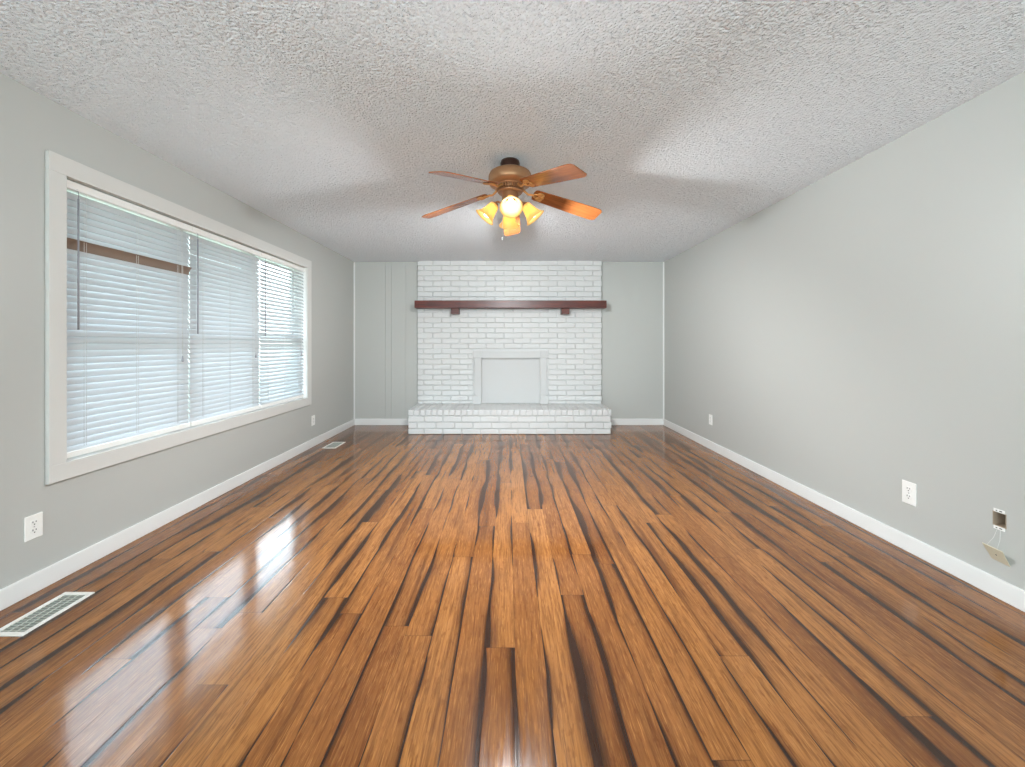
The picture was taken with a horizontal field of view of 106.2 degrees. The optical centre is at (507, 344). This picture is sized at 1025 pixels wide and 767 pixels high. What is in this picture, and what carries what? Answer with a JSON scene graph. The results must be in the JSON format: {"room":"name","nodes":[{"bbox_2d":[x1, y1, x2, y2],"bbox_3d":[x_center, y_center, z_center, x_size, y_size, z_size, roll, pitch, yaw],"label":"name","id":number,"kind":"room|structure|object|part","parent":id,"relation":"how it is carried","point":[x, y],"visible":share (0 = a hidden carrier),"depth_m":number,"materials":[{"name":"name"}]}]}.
{"room":"empty living room","nodes":[
{"label":"empty living room","id":0,"kind":"room"},
{"bbox_2d":[0,73,353,588],"bbox_3d":[-2.385,-0.015,1.081,0.160,2.440,9.363,0,0,0],"label":"wall","id":1,"kind":"structure","parent":0,"point":[82,511],"depth_m":2.10,"materials":[{"name":"grey paint"}]},
{"bbox_2d":[24,512,42,541],"bbox_3d":[-2.301,0.884,1.868,0.008,0.117,0.072,0,0,0],"label":"wall outlet","id":2,"kind":"object","parent":1,"relation":"attached to","point":[33,524],"visible":1,"depth_m":1.86,"materials":[{"name":"white plastic"}]},
{"bbox_2d":[30,527,38,533],"bbox_3d":[-2.299,0.903,1.868,0.004,0.027,0.033,0,0,0],"label":"receptacle","id":3,"kind":"object","parent":2,"relation":"attached to","point":[33,530],"depth_m":1.87,"materials":[{"name":"white plastic"}]},
{"bbox_2d":[30,519,38,525],"bbox_3d":[-2.299,0.865,1.868,0.004,0.027,0.033,0,0,0],"label":"receptacle","id":4,"kind":"object","parent":2,"relation":"attached to","point":[33,522],"depth_m":1.87,"materials":[{"name":"white plastic"}]},
{"bbox_2d":[0,419,354,610],"bbox_3d":[-2.298,1.157,1.081,0.014,0.095,9.363,0,0,0],"label":"baseboard","id":5,"kind":"structure","parent":1,"relation":"attached to","point":[13,593],"depth_m":2.35,"materials":[{"name":"white paint"}]},
{"bbox_2d":[45,150,311,484],"bbox_3d":[-2.375,-0.136,3.199,0.180,1.667,2.563,0,0,0],"label":"window","id":6,"kind":"structure","parent":1,"relation":"in","point":[59,169],"depth_m":2.05,"materials":[{"name":"white paint"}]},
{"bbox_2d":[67,180,192,458],"bbox_3d":[-2.331,-0.132,2.409,0.072,1.466,0.818,0,0,0],"label":"window blind","id":7,"kind":"object","parent":6,"relation":"attached to","point":[127,273],"visible":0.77,"depth_m":2.33,"materials":[{"name":"white plastic"}]},
{"bbox_3d":[-2.341,-0.137,2.110,0.050,1.380,0.014,0,0,0],"label":"ladder cord","id":8,"kind":"part","parent":7,"relation":"part of","materials":[{"name":"white fabric"}]},
{"bbox_3d":[-2.341,0.585,2.407,0.048,0.032,0.810,0,0,0],"label":"rail","id":9,"kind":"part","parent":7,"relation":"part of","materials":[{"name":"white plastic"}]},
{"bbox_3d":[-2.341,-0.137,2.407,0.050,1.380,0.014,0,0,0],"label":"ladder cord","id":10,"kind":"part","parent":7,"relation":"part of","materials":[{"name":"white fabric"}]},
{"bbox_3d":[-2.341,-0.137,2.704,0.050,1.380,0.014,0,0,0],"label":"ladder cord","id":11,"kind":"part","parent":7,"relation":"part of","materials":[{"name":"white fabric"}]},
{"bbox_2d":[186,226,261,425],"bbox_3d":[-2.331,-0.132,3.212,0.072,1.466,0.790,0,0,0],"label":"window blind","id":12,"kind":"object","parent":6,"relation":"attached to","point":[223,364],"visible":0.97,"depth_m":3.14,"materials":[{"name":"white plastic"}]},
{"bbox_3d":[-2.341,-0.137,2.926,0.050,1.380,0.014,0,0,0],"label":"ladder cord","id":13,"kind":"part","parent":12,"relation":"part of","materials":[{"name":"white fabric"}]},
{"bbox_3d":[-2.341,0.585,3.212,0.048,0.032,0.786,0,0,0],"label":"rail","id":14,"kind":"part","parent":12,"relation":"part of","materials":[{"name":"white plastic"}]},
{"bbox_3d":[-2.341,-0.137,3.497,0.050,1.380,0.014,0,0,0],"label":"ladder cord","id":15,"kind":"part","parent":12,"relation":"part of","materials":[{"name":"white fabric"}]},
{"bbox_3d":[-2.304,-0.372,3.517,0.004,0.905,0.010,0,0,0],"label":"lift cord","id":16,"kind":"part","parent":12,"relation":"part of","materials":[{"name":"white fabric"}]},
{"bbox_3d":[-2.440,-0.469,3.997,0.028,0.809,0.737,0,0,0],"label":"sash","id":17,"kind":"part","parent":6,"relation":"part of","materials":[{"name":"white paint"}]},
{"bbox_2d":[258,252,304,407],"bbox_3d":[-2.331,-0.132,3.995,0.072,1.466,0.770,0,0,0],"label":"window blind","id":18,"kind":"object","parent":6,"relation":"attached to","point":[279,383],"visible":0.98,"depth_m":3.94,"materials":[{"name":"white plastic"}]},
{"bbox_3d":[-2.341,0.585,3.995,0.048,0.032,0.766,0,0,0],"label":"rail","id":19,"kind":"part","parent":18,"relation":"part of","materials":[{"name":"white plastic"}]},
{"bbox_3d":[-2.341,-0.137,4.270,0.050,1.380,0.014,0,0,0],"label":"ladder cord","id":20,"kind":"part","parent":18,"relation":"part of","materials":[{"name":"white fabric"}]},
{"bbox_3d":[-2.304,-0.372,4.290,0.004,0.905,0.010,0,0,0],"label":"lift cord","id":21,"kind":"part","parent":18,"relation":"part of","materials":[{"name":"white fabric"}]},
{"bbox_2d":[312,415,314,425],"bbox_3d":[-2.301,0.897,4.550,0.008,0.117,0.072,0,0,0],"label":"wall outlet","id":22,"kind":"object","parent":1,"relation":"attached to","point":[313,416],"visible":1,"depth_m":4.55,"materials":[{"name":"white plastic"}]},
{"bbox_2d":[355,262,662,418],"bbox_3d":[0.015,-0.015,5.843,4.960,2.440,0.160,0,0,0],"label":"wall","id":23,"kind":"structure","parent":0,"point":[386,317],"depth_m":5.76,"materials":[{"name":"grey paint"}]},
{"bbox_2d":[354,262,354,418],"bbox_3d":[-2.296,-0.062,5.754,0.018,2.345,0.018,0,0,0],"label":"trim","id":24,"kind":"structure","parent":23,"relation":"attached to","point":[354,262],"depth_m":5.75,"materials":[{"name":"white paint"}]},
{"bbox_2d":[355,419,662,424],"bbox_3d":[0.015,1.157,5.756,4.612,0.095,0.014,0,0,0],"label":"baseboard","id":25,"kind":"structure","parent":23,"relation":"attached to","point":[357,421],"depth_m":5.75,"materials":[{"name":"white paint"}]},
{"bbox_2d":[663,262,663,418],"bbox_3d":[2.326,-0.062,5.754,0.018,2.345,0.018,0,0,0],"label":"trim","id":26,"kind":"structure","parent":23,"relation":"attached to","point":[663,262],"depth_m":5.75,"materials":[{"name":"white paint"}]},
{"bbox_2d":[0,425,1024,766],"bbox_3d":[0.015,1.265,1.081,4.960,0.120,9.683,0,0,0],"label":"floor","id":27,"kind":"structure","parent":0,"point":[631,595],"depth_m":1.66,"materials":[{"name":"brown wood"}]},
{"bbox_2d":[0,592,94,635],"bbox_3d":[-2.075,1.202,1.728,0.145,0.006,0.279,0,0,0],"label":"floor vent","id":28,"kind":"object","parent":27,"relation":"in","point":[35,618],"visible":1,"depth_m":1.72,"materials":[{"name":"white metal"}]},
{"bbox_2d":[323,442,344,447],"bbox_3d":[-2.077,1.202,4.601,0.158,0.006,0.283,0,0,0],"label":"floor vent","id":29,"kind":"object","parent":27,"relation":"in","point":[333,444],"visible":1,"depth_m":4.60,"materials":[{"name":"white metal"}]},
{"bbox_2d":[408,261,610,433],"bbox_3d":[0.025,-0.015,5.456,2.720,2.440,0.614,0,0,0],"label":"fireplace","id":30,"kind":"object","parent":27,"relation":"on","point":[471,358],"visible":0.96,"depth_m":5.68,"materials":[{"name":"white brick"}]},
{"bbox_2d":[414,300,606,314],"bbox_3d":[0.036,-0.533,5.581,2.739,0.189,0.196,0,0,0],"label":"mantel shelf","id":31,"kind":"object","parent":30,"relation":"attached to","point":[455,306],"visible":1,"depth_m":5.48,"materials":[{"name":"brown wood"}]},
{"bbox_3d":[0.036,0.519,5.726,0.901,0.709,0.025,0,0,0],"label":"firebox panel","id":32,"kind":"part","parent":30,"relation":"part of","materials":[{"name":"grey paint"}]},
{"bbox_2d":[0,0,1024,261],"bbox_3d":[0.015,-1.295,1.081,4.960,0.120,9.683,0,0,0],"label":"ceiling","id":33,"kind":"structure","parent":0,"point":[685,121],"depth_m":1.91,"materials":[{"name":"white paint"}]},
{"bbox_2d":[422,157,601,239],"bbox_3d":[0.021,-0.973,2.643,1.290,0.524,1.241,0,0,0],"label":"ceiling fan","id":34,"kind":"object","parent":33,"relation":"hanging from","point":[509,179],"visible":1,"depth_m":2.54,"materials":[{"name":"brown wood"}]},
{"bbox_3d":[-0.375,-0.981,2.742,0.509,0.006,0.140,-12,9,20],"label":"blade","id":35,"kind":"part","parent":34,"relation":"part of","materials":[{"name":"orange wood"}]},
{"bbox_3d":[-0.241,-0.981,2.273,0.140,0.006,0.509,16,20,34],"label":"blade","id":36,"kind":"part","parent":34,"relation":"part of","materials":[{"name":"brown wood"}]},
{"bbox_3d":[-0.150,-0.885,2.589,0.146,0.152,0.138,0,0,34],"label":"lamp shade","id":37,"kind":"part","parent":34,"relation":"part of","materials":[{"name":"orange glass"}]},
{"bbox_3d":[0.003,-0.885,2.764,0.138,0.152,0.146,0,0,34],"label":"lamp shade","id":38,"kind":"part","parent":34,"relation":"part of","materials":[{"name":"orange glass"}]},
{"bbox_3d":[0.028,-0.887,2.433,0.137,0.152,0.149,0,0,30],"label":"lamp shade","id":39,"kind":"part","parent":34,"relation":"part of","materials":[{"name":"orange glass"}]},
{"bbox_3d":[0.019,-0.902,2.459,0.058,0.083,0.082,0,0,0],"label":"bulb","id":40,"kind":"part","parent":34,"relation":"part of","materials":[{"name":"white glass"}]},
{"bbox_3d":[0.029,-0.981,3.014,0.140,0.006,0.509,-13,-11,-1],"label":"blade","id":41,"kind":"part","parent":34,"relation":"part of","materials":[{"name":"orange wood"}]},
{"bbox_3d":[0.178,-0.885,2.611,0.146,0.152,0.138,0,0,34],"label":"lamp shade","id":42,"kind":"part","parent":34,"relation":"part of","materials":[{"name":"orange glass"}]},
{"bbox_3d":[0.246,-0.981,2.256,0.140,0.006,0.509,16,2,-36],"label":"blade","id":43,"kind":"part","parent":34,"relation":"part of","materials":[{"name":"brown wood"}]},
{"bbox_3d":[0.412,-0.981,2.714,0.509,0.006,0.140,12,-16,-16],"label":"blade","id":44,"kind":"part","parent":34,"relation":"part of","materials":[{"name":"orange wood"}]},
{"bbox_2d":[664,71,1024,589],"bbox_3d":[2.415,-0.015,1.081,0.160,2.440,9.363,0,0,0],"label":"wall","id":45,"kind":"structure","parent":0,"point":[858,334],"depth_m":2.34,"materials":[{"name":"grey paint"}]},
{"bbox_2d":[709,414,711,424],"bbox_3d":[2.331,0.865,4.430,0.008,0.117,0.072,0,0,0],"label":"wall outlet","id":46,"kind":"object","parent":45,"relation":"attached to","point":[710,416],"visible":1,"depth_m":4.43,"materials":[{"name":"white plastic"}]},
{"bbox_2d":[663,419,1024,611],"bbox_3d":[2.328,1.157,1.081,0.014,0.095,9.363,0,0,0],"label":"baseboard","id":47,"kind":"structure","parent":45,"relation":"attached to","point":[990,584],"depth_m":2.34,"materials":[{"name":"white paint"}]},
{"bbox_2d":[902,480,916,506],"bbox_3d":[2.331,0.863,2.238,0.008,0.131,0.079,0,0,0],"label":"wall outlet","id":48,"kind":"object","parent":45,"relation":"attached to","point":[909,489],"visible":1,"depth_m":2.23,"materials":[{"name":"white plastic"}]},
{"bbox_2d":[905,493,911,499],"bbox_3d":[2.329,0.885,2.238,0.004,0.030,0.036,0,0,0],"label":"receptacle","id":49,"kind":"object","parent":48,"relation":"attached to","point":[908,496],"depth_m":2.24,"materials":[{"name":"white plastic"}]},
{"bbox_2d":[905,486,911,491],"bbox_3d":[2.329,0.841,2.238,0.004,0.030,0.036,0,0,0],"label":"receptacle","id":50,"kind":"object","parent":48,"relation":"attached to","point":[907,488],"depth_m":2.24,"materials":[{"name":"white plastic"}]},
{"bbox_2d":[993,508,1006,531],"bbox_3d":[2.368,0.832,1.829,0.073,0.098,0.051,0,0,0],"label":"electrical box","id":51,"kind":"object","parent":45,"relation":"attached to","point":[999,516],"visible":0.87,"depth_m":1.85,"materials":[{"name":"beige"}]},
{"bbox_2d":[982,528,1009,566],"bbox_3d":[2.313,0.954,1.823,0.046,0.162,0.077,0,0,0],"label":"cover plate","id":52,"kind":"object","parent":51,"relation":"hanging from","point":[995,554],"visible":1,"depth_m":1.82,"materials":[{"name":"beige plastic"}]}
]}

